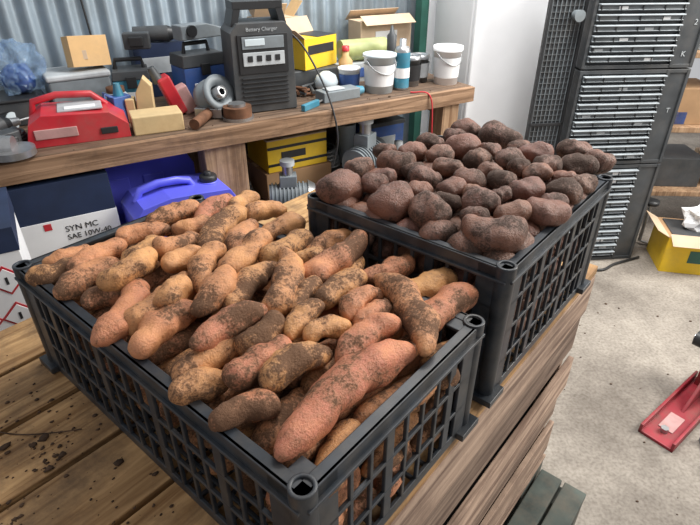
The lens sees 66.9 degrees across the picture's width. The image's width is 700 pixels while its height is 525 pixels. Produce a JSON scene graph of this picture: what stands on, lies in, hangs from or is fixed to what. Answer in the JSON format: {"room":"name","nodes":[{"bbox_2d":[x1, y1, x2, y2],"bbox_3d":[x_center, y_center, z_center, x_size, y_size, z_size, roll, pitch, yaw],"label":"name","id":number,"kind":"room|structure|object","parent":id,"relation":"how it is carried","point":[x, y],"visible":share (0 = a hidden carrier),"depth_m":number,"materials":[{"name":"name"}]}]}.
{"room":"farm building","nodes":[
{"label":"farm building","id":0,"kind":"room"},
{"bbox_2d":[0,0,436,143],"bbox_3d":[-0.190,-1.181,2.502,6.420,2.400,0.093,-18,36,-26],"label":"wall","id":1,"kind":"structure","parent":0,"point":[41,23],"depth_m":2.11,"materials":[{"name":"metal"}]},
{"bbox_2d":[80,0,91,34],"bbox_3d":[-0.988,-1.175,1.793,0.073,1.070,0.012,18,36,27],"label":"hanging cable","id":2,"kind":"object","parent":1,"relation":"hanging from","point":[81,1],"visible":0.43,"depth_m":1.95,"materials":[{"name":"black plastic"}]},
{"bbox_2d":[540,133,699,524],"bbox_3d":[0.500,0.272,2.512,9.000,0.111,9.000,0,32,0],"label":"floor","id":3,"kind":"structure","parent":0,"point":[595,446],"depth_m":2.05,"materials":[{"name":"concrete"}]},
{"bbox_2d":[0,73,474,200],"bbox_3d":[-0.878,-0.117,2.123,2.930,0.920,0.650,-18,36,-26],"label":"workbench","id":4,"kind":"object","parent":3,"relation":"on","point":[221,148],"visible":0.35,"depth_m":1.88,"materials":[{"name":"brown wood"}]},
{"bbox_2d":[0,111,18,126],"bbox_3d":[-1.230,-0.482,1.792,0.203,0.068,0.068,5,32,8],"label":"torch","id":5,"kind":"object","parent":4,"relation":"on","point":[9,114],"visible":0.38,"depth_m":1.76,"materials":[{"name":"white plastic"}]},
{"bbox_2d":[0,128,27,141],"bbox_3d":[-1.062,-0.387,1.647,0.120,0.037,0.120,0,32,0],"label":"coiled cable","id":6,"kind":"object","parent":4,"relation":"on","point":[24,135],"visible":0.29,"depth_m":1.65,"materials":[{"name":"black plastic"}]},
{"bbox_2d":[0,117,28,141],"bbox_3d":[-1.060,-0.414,1.667,0.220,0.060,0.260,13,34,21],"label":"cordless drill","id":7,"kind":"object","parent":4,"relation":"on","point":[7,123],"visible":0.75,"depth_m":1.69,"materials":[{"name":"grey plastic"}]},
{"bbox_2d":[0,126,36,162],"bbox_3d":[-1.062,-0.341,1.538,0.282,0.072,0.192,-7,32,-12],"label":"grinder","id":8,"kind":"object","parent":4,"relation":"on","point":[11,150],"visible":0.89,"depth_m":1.50,"materials":[{"name":"grey metal"}]},
{"bbox_2d":[0,90,44,125],"bbox_3d":[-1.151,-0.545,1.857,0.160,0.090,0.180,-18,36,-26],"label":"tub","id":9,"kind":"object","parent":4,"relation":"on","point":[19,104],"visible":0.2,"depth_m":1.79,"materials":[{"name":"grey plastic"}]},
{"bbox_2d":[0,38,46,95],"bbox_3d":[-1.132,-0.660,1.802,0.183,0.203,0.143,-18,36,-26],"label":"bag","id":10,"kind":"object","parent":9,"relation":"on","point":[22,68],"visible":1,"depth_m":1.77,"materials":[{"name":"blue plastic"}]},
{"bbox_2d":[0,168,120,258],"bbox_3d":[-1.005,-0.154,1.759,0.402,0.322,0.283,-18,36,-26],"label":"carton","id":11,"kind":"object","parent":4,"relation":"on","point":[55,213],"visible":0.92,"depth_m":1.65,"materials":[{"name":"blue cardboard"}]},
{"bbox_2d":[42,65,110,101],"bbox_3d":[-0.985,-0.624,1.927,0.210,0.150,0.170,-20,37,-29],"label":"tub","id":12,"kind":"object","parent":4,"relation":"on","point":[95,79],"visible":0.55,"depth_m":1.85,"materials":[{"name":"paint"}]},
{"bbox_2d":[60,35,111,67],"bbox_3d":[-0.932,-0.748,1.875,0.136,0.116,0.084,-26,40,-35],"label":"carton","id":13,"kind":"object","parent":12,"relation":"on","point":[83,50],"visible":1,"depth_m":1.85,"materials":[{"name":"beige cardboard"}]},
{"bbox_2d":[28,90,130,148],"bbox_3d":[-0.879,-0.472,1.694,0.299,0.136,0.175,-14,34,-22],"label":"tool case","id":14,"kind":"object","parent":4,"relation":"on","point":[50,124],"visible":1,"depth_m":1.66,"materials":[{"name":"plastic"}]},
{"bbox_2d":[102,83,130,122],"bbox_3d":[-0.800,-0.547,1.820,0.060,0.130,0.102,25,39,34],"label":"can","id":15,"kind":"object","parent":4,"relation":"on","point":[117,99],"visible":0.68,"depth_m":1.80,"materials":[{"name":"blue plastic"}]},
{"bbox_2d":[105,85,127,99],"bbox_3d":[-0.830,-0.576,1.895,0.076,0.102,0.076,0,32,0],"label":"glass jar","id":16,"kind":"object","parent":4,"relation":"on","point":[109,89],"visible":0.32,"depth_m":1.86,"materials":[{"name":"glass"}]},
{"bbox_2d":[112,56,149,103],"bbox_3d":[-0.815,-0.675,1.984,0.130,0.178,0.139,-11,33,-17],"label":"tool case","id":17,"kind":"object","parent":4,"relation":"on","point":[130,76],"visible":0.59,"depth_m":1.93,"materials":[{"name":"plastic"}]},
{"bbox_2d":[124,75,155,122],"bbox_3d":[-0.728,-0.567,1.835,0.095,0.149,0.050,-7,32,-12],"label":"wedge","id":18,"kind":"object","parent":4,"relation":"on","point":[144,93],"depth_m":1.81,"materials":[{"name":"beige wood"}]},
{"bbox_2d":[128,39,183,96],"bbox_3d":[-0.766,-0.785,2.141,0.200,0.200,0.092,-18,36,-26],"label":"carton","id":19,"kind":"object","parent":4,"relation":"on","point":[158,56],"visible":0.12,"depth_m":2.08,"materials":[{"name":"blue cardboard"}]},
{"bbox_2d":[122,25,172,49],"bbox_3d":[-0.709,-0.853,2.000,0.260,0.060,0.220,-7,32,-12],"label":"cordless drill","id":20,"kind":"object","parent":19,"relation":"on","point":[141,37],"visible":0.75,"depth_m":1.93,"materials":[{"name":"grey plastic"}]},
{"bbox_2d":[128,105,184,135],"bbox_3d":[-0.646,-0.476,1.772,0.160,0.060,0.100,-14,34,-22],"label":"timber block","id":21,"kind":"object","parent":4,"relation":"on","point":[146,121],"visible":1,"depth_m":1.74,"materials":[{"name":"beige wood"}]},
{"bbox_2d":[147,66,196,113],"bbox_3d":[-0.633,-0.616,1.894,0.150,0.178,0.060,-18,36,-26],"label":"tool","id":22,"kind":"object","parent":4,"relation":"on","point":[179,95],"visible":0.85,"depth_m":1.88,"materials":[{"name":"plastic"}]},
{"bbox_2d":[121,170,235,236],"bbox_3d":[-0.580,-0.171,1.831,0.340,0.275,0.195,-20,37,-29],"label":"jerrycan","id":23,"kind":"object","parent":4,"relation":"on","point":[139,201],"visible":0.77,"depth_m":1.75,"materials":[{"name":"blue plastic"}]},
{"bbox_2d":[169,39,224,98],"bbox_3d":[-0.570,-0.719,2.008,0.170,0.228,0.129,-24,39,-33],"label":"tool case","id":24,"kind":"object","parent":4,"relation":"on","point":[188,67],"visible":0.67,"depth_m":1.95,"materials":[{"name":"blue plastic"}]},
{"bbox_2d":[171,22,220,40],"bbox_3d":[-0.558,-0.853,1.947,0.080,0.050,0.180,25,39,34],"label":"power tool","id":25,"kind":"object","parent":24,"relation":"on","point":[193,30],"visible":0.91,"depth_m":1.91,"materials":[{"name":"grey paint"}]},
{"bbox_2d":[189,106,223,129],"bbox_3d":[-0.508,-0.501,1.831,0.100,0.035,0.160,4,32,6],"label":"hammer","id":26,"kind":"object","parent":4,"relation":"on","point":[202,114],"visible":0.86,"depth_m":1.84,"materials":[{"name":"wood"}]},
{"bbox_2d":[193,74,234,109],"bbox_3d":[-0.488,-0.601,1.900,0.128,0.146,0.128,26,40,36],"label":"fitting","id":27,"kind":"object","parent":4,"relation":"on","point":[215,91],"visible":0.88,"depth_m":1.87,"materials":[{"name":"grey paint"}]},
{"bbox_2d":[222,101,253,122],"bbox_3d":[-0.398,-0.537,1.877,0.110,0.055,0.110,-18,36,-26],"label":"hub","id":28,"kind":"object","parent":4,"relation":"on","point":[234,111],"visible":1,"depth_m":1.85,"materials":[{"name":"metal"}]},
{"bbox_2d":[220,0,296,112],"bbox_3d":[-0.333,-0.750,1.923,0.230,0.367,0.161,-13,34,-21],"label":"charger","id":29,"kind":"object","parent":4,"relation":"on","point":[258,56],"visible":0.98,"depth_m":1.86,"materials":[{"name":"grey plastic"}]},
{"bbox_2d":[247,0,301,17],"bbox_3d":[-0.317,-0.966,2.316,0.242,0.326,0.162,-18,36,-26],"label":"open cardboard box","id":30,"kind":"object","parent":4,"relation":"on","point":[289,12],"visible":0.2,"depth_m":2.28,"materials":[{"name":"brown cardboard"}]},
{"bbox_2d":[246,154,330,200],"bbox_3d":[-0.282,-0.400,2.346,0.300,0.130,0.280,-18,36,-26],"label":"cardboard box","id":31,"kind":"object","parent":4,"relation":"on","point":[259,178],"visible":0.37,"depth_m":2.25,"materials":[{"name":"brown cardboard"}]},
{"bbox_2d":[247,129,326,173],"bbox_3d":[-0.271,-0.504,2.261,0.272,0.134,0.224,-18,36,-26],"label":"carton","id":32,"kind":"object","parent":31,"relation":"on","point":[309,147],"visible":0.77,"depth_m":2.18,"materials":[{"name":"yellow cardboard"}]},
{"bbox_2d":[269,158,314,203],"bbox_3d":[-0.209,-0.299,2.090,0.218,0.223,0.129,-4,32,-7],"label":"pump","id":33,"kind":"object","parent":4,"relation":"on","point":[288,188],"visible":0.54,"depth_m":2.05,"materials":[{"name":"grey paint"}]},
{"bbox_2d":[296,82,314,95],"bbox_3d":[-0.200,-0.711,2.174,0.130,0.038,0.125,-4,32,-6],"label":"bolts","id":34,"kind":"object","parent":4,"relation":"on","point":[302,90],"visible":0.74,"depth_m":2.14,"materials":[{"name":"metal"}]},
{"bbox_2d":[301,99,322,111],"bbox_3d":[-0.126,-0.611,2.027,0.018,0.024,0.189,17,35,25],"label":"screwdriver","id":35,"kind":"object","parent":4,"relation":"on","point":[305,107],"visible":0.79,"depth_m":1.98,"materials":[{"name":"plastic"}]},
{"bbox_2d":[292,34,338,167],"bbox_3d":[-0.145,-0.627,2.023,0.270,0.491,0.032,27,41,36],"label":"lead","id":36,"kind":"object","parent":4,"relation":"on","point":[293,35],"visible":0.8,"depth_m":1.97,"materials":[{"name":"black plastic"}]},
{"bbox_2d":[295,64,338,88],"bbox_3d":[-0.175,-0.808,2.295,0.240,0.080,0.140,-18,36,-26],"label":"tub","id":37,"kind":"object","parent":4,"relation":"on","point":[302,77],"visible":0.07,"depth_m":2.23,"materials":[{"name":"grey plastic"}]},
{"bbox_2d":[285,15,336,70],"bbox_3d":[-0.200,-0.924,2.231,0.166,0.180,0.248,23,38,32],"label":"carton","id":38,"kind":"object","parent":37,"relation":"on","point":[320,45],"visible":0.68,"depth_m":2.22,"materials":[{"name":"yellow cardboard"}]},
{"bbox_2d":[314,71,337,88],"bbox_3d":[-0.099,-0.753,2.205,0.100,0.080,0.100,0,32,0],"label":"dome lamp","id":39,"kind":"object","parent":4,"relation":"on","point":[329,79],"visible":0.6,"depth_m":2.17,"materials":[{"name":"plastic"}]},
{"bbox_2d":[326,142,339,167],"bbox_3d":[-0.141,-0.516,2.568,0.190,0.091,0.190,0,32,0],"label":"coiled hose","id":40,"kind":"object","parent":4,"relation":"on","point":[331,148],"visible":0.35,"depth_m":2.53,"materials":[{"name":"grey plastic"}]},
{"bbox_2d":[331,166,342,172],"bbox_3d":[0.060,-0.372,2.358,0.240,0.068,0.222,-18,36,-26],"label":"tray","id":41,"kind":"object","parent":4,"relation":"on","point":[339,167],"visible":0.02,"depth_m":2.37,"materials":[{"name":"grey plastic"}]},
{"bbox_2d":[342,120,386,168],"bbox_3d":[0.082,-0.497,2.248,0.150,0.258,0.253,17,35,25],"label":"pump","id":42,"kind":"object","parent":41,"relation":"on","point":[365,139],"visible":0.39,"depth_m":2.17,"materials":[{"name":"grey paint"}]},
{"bbox_2d":[315,84,364,103],"bbox_3d":[-0.034,-0.680,2.119,0.205,0.046,0.070,-20,37,-29],"label":"tool","id":43,"kind":"object","parent":4,"relation":"on","point":[345,92],"visible":0.94,"depth_m":2.09,"materials":[{"name":"grey paint"}]},
{"bbox_2d":[335,123,355,162],"bbox_3d":[-0.021,-0.592,2.606,0.104,0.185,0.104,0,32,0],"label":"plastic jug","id":44,"kind":"object","parent":4,"relation":"on","point":[346,132],"visible":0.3,"depth_m":2.56,"materials":[{"name":"black plastic"}]},
{"bbox_2d":[339,45,352,65],"bbox_3d":[-0.019,-0.849,2.285,0.060,0.160,0.060,0,32,0],"label":"glue bottle","id":45,"kind":"object","parent":4,"relation":"on","point":[345,59],"visible":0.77,"depth_m":2.25,"materials":[{"name":"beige plastic"}]},
{"bbox_2d":[338,65,360,85],"bbox_3d":[-0.003,-0.776,2.232,0.097,0.090,0.097,-18,36,-26],"label":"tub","id":46,"kind":"object","parent":4,"relation":"on","point":[348,74],"visible":0.66,"depth_m":2.20,"materials":[{"name":"blue plastic"}]},
{"bbox_2d":[335,60,364,81],"bbox_3d":[0.051,-0.885,2.422,0.300,0.078,0.142,-14,34,-22],"label":"case","id":47,"kind":"object","parent":4,"relation":"on","point":[360,63],"visible":0.03,"depth_m":2.35,"materials":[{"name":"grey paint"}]},
{"bbox_2d":[336,37,386,60],"bbox_3d":[0.056,-0.954,2.371,0.224,0.090,0.090,-14,34,-22],"label":"roll","id":48,"kind":"object","parent":47,"relation":"on","point":[357,47],"visible":0.68,"depth_m":2.33,"materials":[{"name":"beige cardboard"}]},
{"bbox_2d":[363,50,396,93],"bbox_3d":[0.121,-0.785,2.191,0.142,0.150,0.139,-18,36,-26],"label":"plastic bucket","id":49,"kind":"object","parent":4,"relation":"on","point":[379,65],"visible":1,"depth_m":2.15,"materials":[{"name":"white plastic"}]},
{"bbox_2d":[345,7,415,46],"bbox_3d":[0.145,-1.083,2.572,0.280,0.258,0.208,-16,35,-24],"label":"open cardboard box","id":50,"kind":"object","parent":4,"relation":"on","point":[366,23],"visible":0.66,"depth_m":2.50,"materials":[{"name":"beige cardboard"}]},
{"bbox_2d":[356,115,404,143],"bbox_3d":[0.136,-0.640,2.634,0.210,0.238,0.170,-18,36,-26],"label":"tool case","id":51,"kind":"object","parent":4,"relation":"on","point":[389,129],"visible":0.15,"depth_m":2.57,"materials":[{"name":"blue plastic"}]},
{"bbox_2d":[387,25,396,51],"bbox_3d":[0.181,-0.918,2.331,0.042,0.230,0.042,0,32,0],"label":"bottle","id":52,"kind":"object","parent":4,"relation":"on","point":[391,37],"visible":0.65,"depth_m":2.29,"materials":[{"name":"grey plastic"}]},
{"bbox_2d":[394,140,402,149],"bbox_3d":[0.220,-0.477,2.437,0.112,0.165,0.112,0,32,0],"label":"oil bottle","id":53,"kind":"object","parent":4,"relation":"on","point":[398,143],"visible":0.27,"depth_m":2.39,"materials":[{"name":"grey paint"}]},
{"bbox_2d":[393,38,409,90],"bbox_3d":[0.217,-0.825,2.208,0.067,0.200,0.067,0,32,0],"label":"bottle","id":54,"kind":"object","parent":4,"relation":"on","point":[401,74],"visible":0.94,"depth_m":2.19,"materials":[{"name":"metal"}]},
{"bbox_2d":[409,53,421,86],"bbox_3d":[0.260,-0.831,2.289,0.093,0.125,0.093,-18,36,-26],"label":"tin","id":55,"kind":"object","parent":4,"relation":"on","point":[415,65],"visible":0.66,"depth_m":2.26,"materials":[{"name":"metal"}]},
{"bbox_2d":[413,52,429,82],"bbox_3d":[0.307,-0.867,2.357,0.089,0.115,0.089,-18,36,-26],"label":"tin","id":56,"kind":"object","parent":4,"relation":"on","point":[424,61],"visible":0.41,"depth_m":2.33,"materials":[{"name":"metal"}]},
{"bbox_2d":[410,91,432,132],"bbox_3d":[0.326,-0.566,2.270,0.153,0.330,0.037,-3,32,-4],"label":"lead","id":57,"kind":"object","parent":4,"relation":"hanging from","point":[410,91],"visible":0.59,"depth_m":2.20,"materials":[{"name":"plastic"}]},
{"bbox_2d":[433,43,463,85],"bbox_3d":[0.423,-0.865,2.316,0.129,0.155,0.128,-18,36,-26],"label":"paint bucket","id":58,"kind":"object","parent":4,"relation":"on","point":[447,56],"visible":1,"depth_m":2.28,"materials":[{"name":"white plastic"}]},
{"bbox_3d":[-0.775,-0.191,2.082,0.320,0.048,0.160,-16,35,-24],"label":"flat cardboard box","id":59,"kind":"object","parent":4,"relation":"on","visible":0},
{"bbox_2d":[105,153,194,224],"bbox_3d":[-0.773,-0.328,1.995,0.340,0.275,0.195,-16,35,-24],"label":"jerrycan","id":60,"kind":"object","parent":59,"relation":"on","point":[122,178],"visible":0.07,"depth_m":1.90,"materials":[{"name":"blue plastic"}]},
{"bbox_2d":[0,189,597,524],"bbox_3d":[-0.223,0.536,1.192,0.834,0.840,1.550,24,39,33],"label":"wooden table","id":61,"kind":"object","parent":3,"relation":"on","point":[483,478],"visible":0.36,"depth_m":0.87,"materials":[{"name":"brown wood"}]},
{"bbox_2d":[0,428,81,434],"bbox_3d":[-0.535,0.262,0.831,0.226,0.006,0.036,-4,32,-6],"label":"strand","id":62,"kind":"object","parent":61,"relation":"on","point":[80,428],"visible":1,"depth_m":0.82,"materials":[{"name":"plant"}]},
{"bbox_2d":[0,355,173,524],"bbox_3d":[-0.498,0.352,0.684,0.814,0.010,0.458,24,39,33],"label":"crumbs","id":63,"kind":"object","parent":61,"relation":"on","point":[44,437],"visible":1,"depth_m":0.79,"materials":[{"name":"brown soil"}]},
{"bbox_2d":[12,194,484,524],"bbox_3d":[-0.179,0.131,0.849,0.678,0.210,0.384,24,39,33],"label":"plastic crate","id":64,"kind":"object","parent":61,"relation":"on","point":[299,493],"visible":0.6,"depth_m":0.68,"materials":[{"name":"black plastic"}]},
{"bbox_2d":[25,190,478,524],"bbox_3d":[-0.160,0.086,0.851,0.668,0.233,0.463,24,39,33],"label":"heap","id":65,"kind":"object","parent":64,"relation":"in","point":[291,345],"visible":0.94,"depth_m":0.72,"materials":[{"name":"brown food"}]},
{"bbox_2d":[307,135,612,408],"bbox_3d":[0.219,-0.035,1.071,0.422,0.259,0.475,24,39,33],"label":"plastic crate","id":66,"kind":"object","parent":61,"relation":"on","point":[497,282],"visible":0.46,"depth_m":0.88,"materials":[{"name":"black plastic"}]},
{"bbox_2d":[315,118,615,341],"bbox_3d":[0.236,-0.090,1.094,0.442,0.286,0.562,21,37,31],"label":"heap","id":67,"kind":"object","parent":66,"relation":"in","point":[453,191],"visible":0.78,"depth_m":0.93,"materials":[{"name":"brown food"}]},
{"bbox_2d":[408,0,428,141],"bbox_3d":[0.367,-1.270,2.646,0.062,2.400,0.050,-18,36,-26],"label":"steel post","id":68,"kind":"object","parent":3,"relation":"on","point":[422,6],"visible":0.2,"depth_m":2.70,"materials":[{"name":"green metal"}]},
{"bbox_2d":[427,0,548,139],"bbox_3d":[0.721,-1.007,2.715,0.460,1.880,0.422,-11,33,-17],"label":"refrigerator","id":69,"kind":"object","parent":3,"relation":"on","point":[501,40],"visible":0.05,"depth_m":2.53,"materials":[{"name":"white metal"}]},
{"bbox_2d":[507,469,585,524],"bbox_3d":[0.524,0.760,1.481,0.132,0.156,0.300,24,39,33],"label":"pallet","id":70,"kind":"object","parent":3,"relation":"on","point":[545,502],"visible":1,"depth_m":1.48,"materials":[{"name":"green wood"}]},
{"bbox_2d":[524,0,588,154],"bbox_3d":[0.923,-0.645,2.487,0.172,1.500,0.055,-4,32,-7],"label":"panel","id":71,"kind":"object","parent":3,"relation":"on","point":[565,19],"visible":0.5,"depth_m":2.37,"materials":[{"name":"grey plastic"}]},
{"bbox_2d":[597,256,639,270],"bbox_3d":[1.298,0.025,2.815,0.602,0.014,0.079,-7,32,-12],"label":"cable","id":72,"kind":"object","parent":3,"relation":"on","point":[636,257],"visible":0.45,"depth_m":2.85,"materials":[{"name":"black plastic"}]},
{"bbox_2d":[559,0,699,259],"bbox_3d":[1.265,-0.720,2.650,0.520,1.454,0.376,-3,32,-4],"label":"cabinet","id":73,"kind":"object","parent":3,"relation":"on","point":[635,58],"visible":0.62,"depth_m":2.42,"materials":[{"name":"grey metal"}]},
{"bbox_2d":[637,197,659,244],"bbox_3d":[1.693,-0.226,2.981,0.145,0.270,0.080,0,32,0],"label":"stand","id":74,"kind":"object","parent":3,"relation":"on","point":[653,202],"visible":0.74,"depth_m":2.95,"materials":[{"name":"metal"}]},
{"bbox_2d":[638,331,699,452],"bbox_3d":[1.239,0.426,1.889,0.450,0.300,0.210,-22,38,-32],"label":"stand base","id":75,"kind":"object","parent":3,"relation":"on","point":[672,421],"visible":1,"depth_m":1.92,"materials":[{"name":"red paint"}]},
{"bbox_2d":[646,210,699,274],"bbox_3d":[1.761,-0.088,2.789,0.366,0.235,0.307,6,32,10],"label":"carton","id":76,"kind":"object","parent":3,"relation":"on","point":[672,247],"visible":0.98,"depth_m":2.75,"materials":[{"name":"yellow cardboard"}]},
{"bbox_2d":[681,204,699,231],"bbox_3d":[1.839,-0.237,2.748,0.222,0.175,0.163,11,33,18],"label":"plastic bag","id":77,"kind":"object","parent":76,"relation":"on","point":[691,221],"visible":0.98,"depth_m":2.73,"materials":[{"name":"white plastic"}]},
{"bbox_2d":[651,44,699,196],"bbox_3d":[2.070,-0.918,2.933,0.900,1.500,0.400,2,32,3],"label":"storage shelf","id":78,"kind":"object","parent":3,"relation":"on","point":[678,174],"visible":0.27,"depth_m":3.02,"materials":[{"name":"brown wood"}]},
{"bbox_3d":[-0.999,0.452,1.532,0.420,0.628,0.342,-18,36,-26],"label":"carton","id":79,"kind":"object","parent":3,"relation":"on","visible":0},
{"bbox_2d":[0,187,30,330],"bbox_3d":[-0.978,0.042,1.295,0.344,0.315,0.266,-18,36,-26],"label":"carton","id":80,"kind":"object","parent":79,"relation":"on","point":[14,309],"visible":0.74,"depth_m":1.26,"materials":[{"name":"white cardboard"}]}
]}

